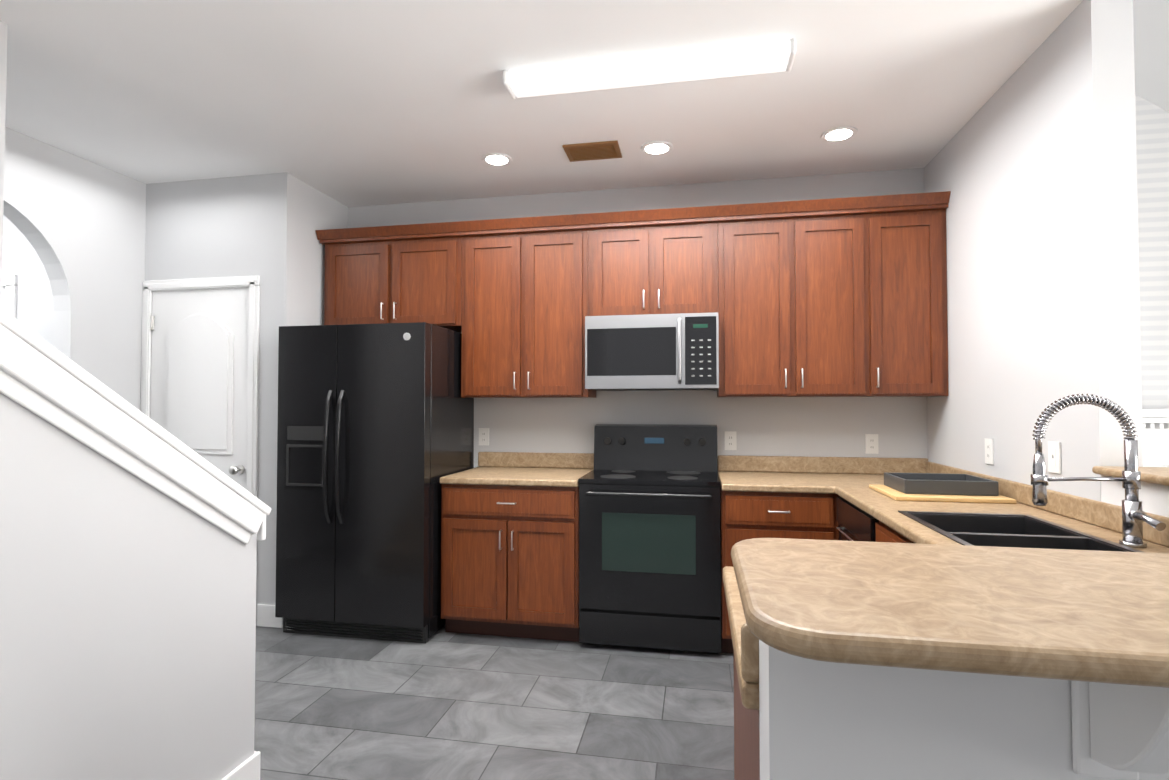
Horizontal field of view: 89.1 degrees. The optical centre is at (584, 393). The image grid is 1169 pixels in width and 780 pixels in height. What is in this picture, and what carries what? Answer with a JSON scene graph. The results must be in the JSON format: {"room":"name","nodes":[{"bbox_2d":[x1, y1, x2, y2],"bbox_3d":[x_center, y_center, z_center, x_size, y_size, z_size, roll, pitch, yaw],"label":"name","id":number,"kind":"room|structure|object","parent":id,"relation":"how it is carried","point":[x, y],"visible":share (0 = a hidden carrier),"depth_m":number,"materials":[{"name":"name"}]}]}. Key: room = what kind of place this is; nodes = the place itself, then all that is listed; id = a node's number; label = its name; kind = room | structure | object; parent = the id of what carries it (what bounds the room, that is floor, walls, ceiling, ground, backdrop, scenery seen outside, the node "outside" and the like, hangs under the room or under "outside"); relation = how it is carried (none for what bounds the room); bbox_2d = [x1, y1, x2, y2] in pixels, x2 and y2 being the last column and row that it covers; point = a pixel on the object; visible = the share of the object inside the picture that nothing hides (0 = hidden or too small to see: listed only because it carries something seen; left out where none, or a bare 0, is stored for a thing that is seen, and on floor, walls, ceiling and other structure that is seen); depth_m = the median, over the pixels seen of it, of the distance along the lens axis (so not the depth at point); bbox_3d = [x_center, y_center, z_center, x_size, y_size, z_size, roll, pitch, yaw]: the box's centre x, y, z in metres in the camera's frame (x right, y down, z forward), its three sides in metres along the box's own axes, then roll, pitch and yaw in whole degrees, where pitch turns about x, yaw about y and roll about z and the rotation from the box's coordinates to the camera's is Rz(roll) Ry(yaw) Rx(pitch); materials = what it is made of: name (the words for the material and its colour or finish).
{"room":"kitchen","nodes":[
{"label":"kitchen","id":0,"kind":"room"},
{"bbox_2d":[0,20,7,306],"bbox_3d":[-2.678,-0.064,-0.343,0.120,2.730,5.150,0,-1,11],"label":"wall","id":1,"kind":"structure","parent":0,"point":[3,48],"depth_m":2.19,"materials":[{"name":"grey paint"}]},
{"bbox_2d":[2,215,53,345],"bbox_3d":[-3.652,0.029,3.691,1.430,2.730,0.120,0,-1,11],"label":"wall","id":2,"kind":"structure","parent":0,"point":[21,260],"depth_m":3.59,"materials":[{"name":"grey paint"}]},
{"bbox_2d":[1,287,4,309],"bbox_3d":[-3.862,0.364,3.646,0.725,2.037,0.109,0,-1,11],"label":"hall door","id":3,"kind":"structure","parent":2,"relation":"in","point":[3,299],"depth_m":3.63,"materials":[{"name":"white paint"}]},
{"bbox_2d":[2,275,259,496],"bbox_3d":[-3.127,0.338,3.658,2.292,2.110,0.296,0,-1,11],"label":"door frame","id":4,"kind":"structure","parent":2,"relation":"attached to","point":[9,283],"depth_m":3.60,"materials":[{"name":"white paint"}]},
{"bbox_2d":[3,127,145,410],"bbox_3d":[-3.460,-0.044,0.531,0.120,2.730,6.580,0,-1,11],"label":"wall","id":5,"kind":"structure","parent":0,"point":[78,222],"depth_m":3.42,"materials":[{"name":"grey paint"}]},
{"bbox_2d":[0,393,256,779],"bbox_3d":[-1.669,-0.067,-0.498,0.120,2.730,5.220,0,-1,11],"label":"wall","id":6,"kind":"structure","parent":0,"point":[127,624],"depth_m":1.53,"materials":[{"name":"grey paint"}]},
{"bbox_2d":[0,307,270,543],"bbox_3d":[-1.430,-0.473,0.780,0.170,1.901,2.722,0,-1,11],"label":"cap","id":7,"kind":"object","parent":6,"relation":"on","point":[45,380],"visible":0.83,"depth_m":1.53,"materials":[{"name":"white paint"}]},
{"bbox_2d":[221,751,260,779],"bbox_3d":[-1.602,1.232,-0.533,0.015,0.130,5.235,0,-1,11],"label":"baseboard","id":8,"kind":"structure","parent":6,"relation":"attached to","point":[248,768],"depth_m":1.98,"materials":[{"name":"white paint"}]},
{"bbox_2d":[145,174,269,624],"bbox_3d":[-2.401,0.030,3.740,1.010,2.730,0.120,0,-1,11],"label":"wall","id":9,"kind":"structure","parent":0,"point":[210,228],"depth_m":3.67,"materials":[{"name":"grey paint"}]},
{"bbox_2d":[150,287,248,488],"bbox_3d":[-2.388,0.364,3.653,0.719,2.037,0.109,0,-1,11],"label":"pantry door","id":10,"kind":"structure","parent":9,"relation":"in","point":[199,371],"depth_m":3.66,"materials":[{"name":"white paint"}]},
{"bbox_2d":[265,172,347,604],"bbox_3d":[-1.798,0.033,3.891,0.120,2.730,0.640,0,-1,11],"label":"wall","id":11,"kind":"structure","parent":0,"point":[300,212],"depth_m":3.61,"materials":[{"name":"grey paint"}]},
{"bbox_2d":[278,618,282,627],"bbox_3d":[-1.733,1.333,3.842,0.015,0.130,0.655,0,-1,11],"label":"baseboard","id":12,"kind":"structure","parent":11,"relation":"attached to","point":[280,620],"depth_m":3.52,"materials":[{"name":"white paint"}]},
{"bbox_2d":[254,625,733,779],"bbox_3d":[-0.426,1.367,0.344,11.100,0.100,7.400,0,-1,11],"label":"floor","id":13,"kind":"structure","parent":0,"point":[441,704],"depth_m":2.56,"materials":[{"name":"grey tile"}]},
{"bbox_2d":[275,322,473,643],"bbox_3d":[-1.263,0.503,3.668,0.910,1.780,0.797,0,-1,11],"label":"fridge","id":14,"kind":"object","parent":13,"relation":"on","point":[375,436],"visible":1,"depth_m":3.34,"materials":[{"name":"black metal"}]},
{"bbox_2d":[441,484,578,641],"bbox_3d":[-0.374,0.958,3.611,0.802,0.868,0.616,0,-1,11],"label":"base cabinet","id":15,"kind":"object","parent":13,"relation":"on","point":[509,561],"depth_m":3.32,"materials":[{"name":"brown wood"}]},
{"bbox_2d":[440,452,593,486],"bbox_3d":[-0.375,0.451,3.617,0.803,0.138,0.628,0,-1,11],"label":"countertop","id":16,"kind":"structure","parent":15,"relation":"on","point":[495,468],"depth_m":3.74,"materials":[{"name":"beige laminate"}]},
{"bbox_2d":[578,424,720,652],"bbox_3d":[0.388,0.778,3.426,0.758,1.180,0.648,0,-1,11],"label":"stove","id":17,"kind":"object","parent":13,"relation":"on","point":[649,535],"visible":1,"depth_m":3.18,"materials":[{"name":"black metal"}]},
{"bbox_2d":[725,597,759,779],"bbox_3d":[0.619,0.900,1.092,0.632,0.868,0.633,0,-1,11],"label":"base cabinet","id":18,"kind":"object","parent":13,"relation":"on","point":[746,721],"depth_m":1.15,"materials":[{"name":"brown wood"}]},
{"bbox_2d":[723,528,960,709],"bbox_3d":[0.580,0.401,1.125,0.595,0.123,0.660,0,-1,11],"label":"countertop","id":19,"kind":"structure","parent":18,"relation":"on","point":[745,645],"depth_m":1.03,"materials":[{"name":"beige laminate"}]},
{"bbox_2d":[824,457,1168,552],"bbox_3d":[1.412,0.417,2.116,0.673,0.138,2.916,0,-1,11],"label":"countertop","id":20,"kind":"structure","parent":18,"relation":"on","point":[850,479],"depth_m":2.36,"materials":[{"name":"beige laminate"}]},
{"bbox_2d":[869,484,1015,503],"bbox_3d":[1.590,0.451,2.687,0.460,0.018,0.410,0,-1,11],"label":"cutting board","id":21,"kind":"object","parent":20,"relation":"on","point":[894,494],"visible":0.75,"depth_m":2.52,"materials":[{"name":"yellow wood"}]},
{"bbox_2d":[884,472,998,495],"bbox_3d":[1.609,0.410,2.710,0.370,0.061,0.300,0,-1,11],"label":"tray","id":22,"kind":"object","parent":21,"relation":"on","point":[937,483],"visible":1,"depth_m":2.58,"materials":[{"name":"grey metal"}]},
{"bbox_2d":[898,511,1142,551],"bbox_3d":[1.333,0.548,1.812,0.444,0.226,0.824,0,-1,11],"label":"sink","id":23,"kind":"object","parent":20,"relation":"in","point":[1001,530],"visible":0.27,"depth_m":1.98,"materials":[{"name":"black metal"}]},
{"bbox_2d":[1031,393,1165,547],"bbox_3d":[1.458,0.218,1.697,0.286,0.438,0.134,0,-1,11],"label":"faucet","id":24,"kind":"object","parent":20,"relation":"on","point":[1134,516],"visible":1,"depth_m":1.72,"materials":[{"name":"silver metal"}]},
{"bbox_2d":[721,489,832,652],"bbox_3d":[1.060,0.952,3.340,0.586,0.868,0.616,0,-1,11],"label":"base cabinet","id":25,"kind":"object","parent":13,"relation":"on","point":[744,515],"depth_m":3.06,"materials":[{"name":"brown wood"}]},
{"bbox_2d":[717,455,831,493],"bbox_3d":[1.032,0.445,3.347,0.531,0.138,0.636,0,-1,11],"label":"countertop","id":26,"kind":"structure","parent":25,"relation":"on","point":[785,474],"depth_m":3.57,"materials":[{"name":"beige laminate"}]},
{"bbox_2d":[833,494,864,540],"bbox_3d":[1.521,0.935,2.607,0.645,0.868,0.604,0,-1,11],"label":"base cabinet","id":27,"kind":"object","parent":13,"relation":"on","point":[848,519],"depth_m":2.77,"materials":[{"name":"brown wood"}]},
{"bbox_2d":[865,512,913,542],"bbox_3d":[1.375,0.917,1.832,0.645,0.868,0.972,0,-1,11],"label":"base cabinet","id":28,"kind":"object","parent":13,"relation":"on","point":[875,530],"depth_m":2.31,"materials":[{"name":"brown wood"}]},
{"bbox_2d":[1142,409,1168,466],"bbox_3d":[3.477,0.730,3.081,1.560,1.300,0.240,0,-1,11],"label":"fireplace mantel","id":29,"kind":"object","parent":13,"relation":"on","point":[1155,429],"visible":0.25,"depth_m":3.14,"materials":[{"name":"white paint"}]},
{"bbox_2d":[0,0,1082,206],"bbox_3d":[-2.200,-1.464,0.728,7.495,0.120,7.370,0,-1,11],"label":"ceiling","id":30,"kind":"structure","parent":0,"point":[352,103],"depth_m":2.66,"materials":[{"name":"white paint"}]},
{"bbox_2d":[481,153,511,165],"bbox_3d":[-0.501,-1.338,3.403,0.176,0.008,0.176,0,-1,11],"label":"recessed light","id":31,"kind":"object","parent":30,"relation":"in","point":[497,159],"visible":1,"depth_m":3.39,"materials":[{"name":"white paint"}]},
{"bbox_2d":[563,140,621,161],"bbox_3d":[0.047,-1.339,3.289,0.300,0.011,0.200,0,-1,11],"label":"ceiling vent","id":32,"kind":"object","parent":30,"relation":"in","point":[593,151],"visible":1,"depth_m":3.28,"materials":[{"name":"brown metal"}]},
{"bbox_2d":[503,38,795,98],"bbox_3d":[0.246,-1.333,2.457,1.180,0.061,0.140,0,-1,11],"label":"fluorescent ceiling light","id":33,"kind":"object","parent":30,"relation":"attached to","point":[735,60],"visible":1,"depth_m":2.42,"materials":[{"name":"white paint"}]},
{"bbox_2d":[641,141,672,154],"bbox_3d":[0.396,-1.342,3.254,0.176,0.008,0.176,0,-1,11],"label":"recessed light","id":34,"kind":"object","parent":30,"relation":"in","point":[656,147],"visible":1,"depth_m":3.24,"materials":[{"name":"white paint"}]},
{"bbox_2d":[821,126,856,141],"bbox_3d":[1.322,-1.345,3.089,0.176,0.008,0.176,0,-1,11],"label":"recessed light","id":35,"kind":"object","parent":30,"relation":"in","point":[839,134],"visible":1,"depth_m":3.08,"materials":[{"name":"white paint"}]},
{"bbox_2d":[348,94,1168,467],"bbox_3d":[1.956,-0.758,3.603,7.610,4.300,0.150,0,-1,11],"label":"wall","id":36,"kind":"structure","parent":0,"point":[808,426],"depth_m":3.67,"materials":[{"name":"grey paint"}]},
{"bbox_2d":[319,231,462,330],"bbox_3d":[-1.213,-0.710,3.954,0.953,0.580,0.328,0,-1,11],"label":"upper cabinet","id":37,"kind":"object","parent":36,"relation":"attached to","point":[408,276],"depth_m":3.79,"materials":[{"name":"brown wood"}]},
{"bbox_2d":[479,428,488,444],"bbox_3d":[-0.676,0.291,3.993,0.072,0.116,0.008,0,-1,11],"label":"electrical outlet","id":38,"kind":"object","parent":36,"relation":"attached to","point":[483,436],"visible":1,"depth_m":3.99,"materials":[{"name":"white plastic"}]},
{"bbox_2d":[455,223,595,397],"bbox_3d":[-0.348,-0.489,3.785,0.803,1.029,0.328,0,-1,11],"label":"upper cabinet","id":39,"kind":"object","parent":36,"relation":"attached to","point":[527,290],"depth_m":3.63,"materials":[{"name":"brown wood"}]},
{"bbox_2d":[591,215,718,315],"bbox_3d":[0.423,-0.727,3.645,0.762,0.560,0.328,0,-1,11],"label":"upper cabinet","id":40,"kind":"object","parent":36,"relation":"attached to","point":[639,266],"depth_m":3.48,"materials":[{"name":"brown wood"}]},
{"bbox_2d":[585,312,718,390],"bbox_3d":[0.410,-0.236,3.566,0.758,0.423,0.467,0,-1,11],"label":"microwave","id":41,"kind":"object","parent":40,"relation":"attached to","point":[653,352],"visible":1,"depth_m":3.38,"materials":[{"name":"silver metal"}]},
{"bbox_2d":[725,431,736,449],"bbox_3d":[0.908,0.294,3.694,0.072,0.116,0.008,0,-1,11],"label":"electrical outlet","id":42,"kind":"object","parent":36,"relation":"attached to","point":[730,440],"visible":1,"depth_m":3.69,"materials":[{"name":"white plastic"}]},
{"bbox_2d":[717,207,870,396],"bbox_3d":[1.191,-0.496,3.495,0.798,1.029,0.328,0,-1,11],"label":"upper cabinet","id":43,"kind":"object","parent":36,"relation":"attached to","point":[839,297],"depth_m":3.33,"materials":[{"name":"brown wood"}]},
{"bbox_2d":[865,434,878,453],"bbox_3d":[1.713,0.300,3.542,0.072,0.116,0.008,0,-1,11],"label":"electrical outlet","id":44,"kind":"object","parent":36,"relation":"attached to","point":[871,443],"visible":1,"depth_m":3.54,"materials":[{"name":"white plastic"}]},
{"bbox_2d":[871,199,948,396],"bbox_3d":[1.783,-0.499,3.383,0.406,1.029,0.328,0,-1,11],"label":"upper cabinet","id":45,"kind":"object","parent":36,"relation":"attached to","point":[909,327],"depth_m":3.23,"materials":[{"name":"brown wood"}]},
{"bbox_2d":[759,640,1168,779],"bbox_3d":[0.843,0.783,0.667,1.230,1.084,0.120,0,-1,11],"label":"wall","id":46,"kind":"structure","parent":0,"point":[821,720],"depth_m":0.70,"materials":[{"name":"paint"}]},
{"bbox_2d":[731,466,1168,687],"bbox_3d":[1.127,0.238,1.224,1.665,0.026,1.741,0,-1,11],"label":"bar","id":47,"kind":"object","parent":46,"relation":"on","point":[1085,615],"visible":1,"depth_m":0.59,"materials":[{"name":"beige laminate"}]},
{"bbox_2d":[1071,680,1168,779],"bbox_3d":[0.565,0.332,0.597,0.062,0.182,0.138,0,-1,11],"label":"corbel bracket","id":48,"kind":"object","parent":46,"relation":"attached to","point":[1120,731],"visible":0.56,"depth_m":0.61,"materials":[{"name":"white paint"}]},
{"bbox_2d":[924,0,1168,516],"bbox_3d":[1.795,-0.010,1.992,0.125,2.730,3.040,0,-1,11],"label":"wall","id":49,"kind":"structure","parent":0,"point":[1031,165],"depth_m":2.27,"materials":[{"name":"grey paint"}]},
{"bbox_2d":[985,438,993,464],"bbox_3d":[1.869,0.267,2.745,0.008,0.116,0.072,0,-1,11],"label":"electrical outlet","id":50,"kind":"object","parent":49,"relation":"attached to","point":[989,451],"visible":1,"depth_m":2.73,"materials":[{"name":"white plastic"}]},
{"bbox_2d":[1048,441,1060,473],"bbox_3d":[1.771,0.241,2.245,0.014,0.116,0.072,0,-1,11],"label":"light switch","id":51,"kind":"object","parent":49,"relation":"attached to","point":[1054,457],"visible":1,"depth_m":2.24,"materials":[{"name":"white plastic"}]},
{"bbox_2d":[1133,0,1168,111],"bbox_3d":[2.651,-1.649,-0.259,2.405,1.876,7.220,0,-1,11],"label":"ceiling","id":52,"kind":"structure","parent":0,"point":[1151,40],"depth_m":3.06,"materials":[{"name":"white paint"}]}
]}

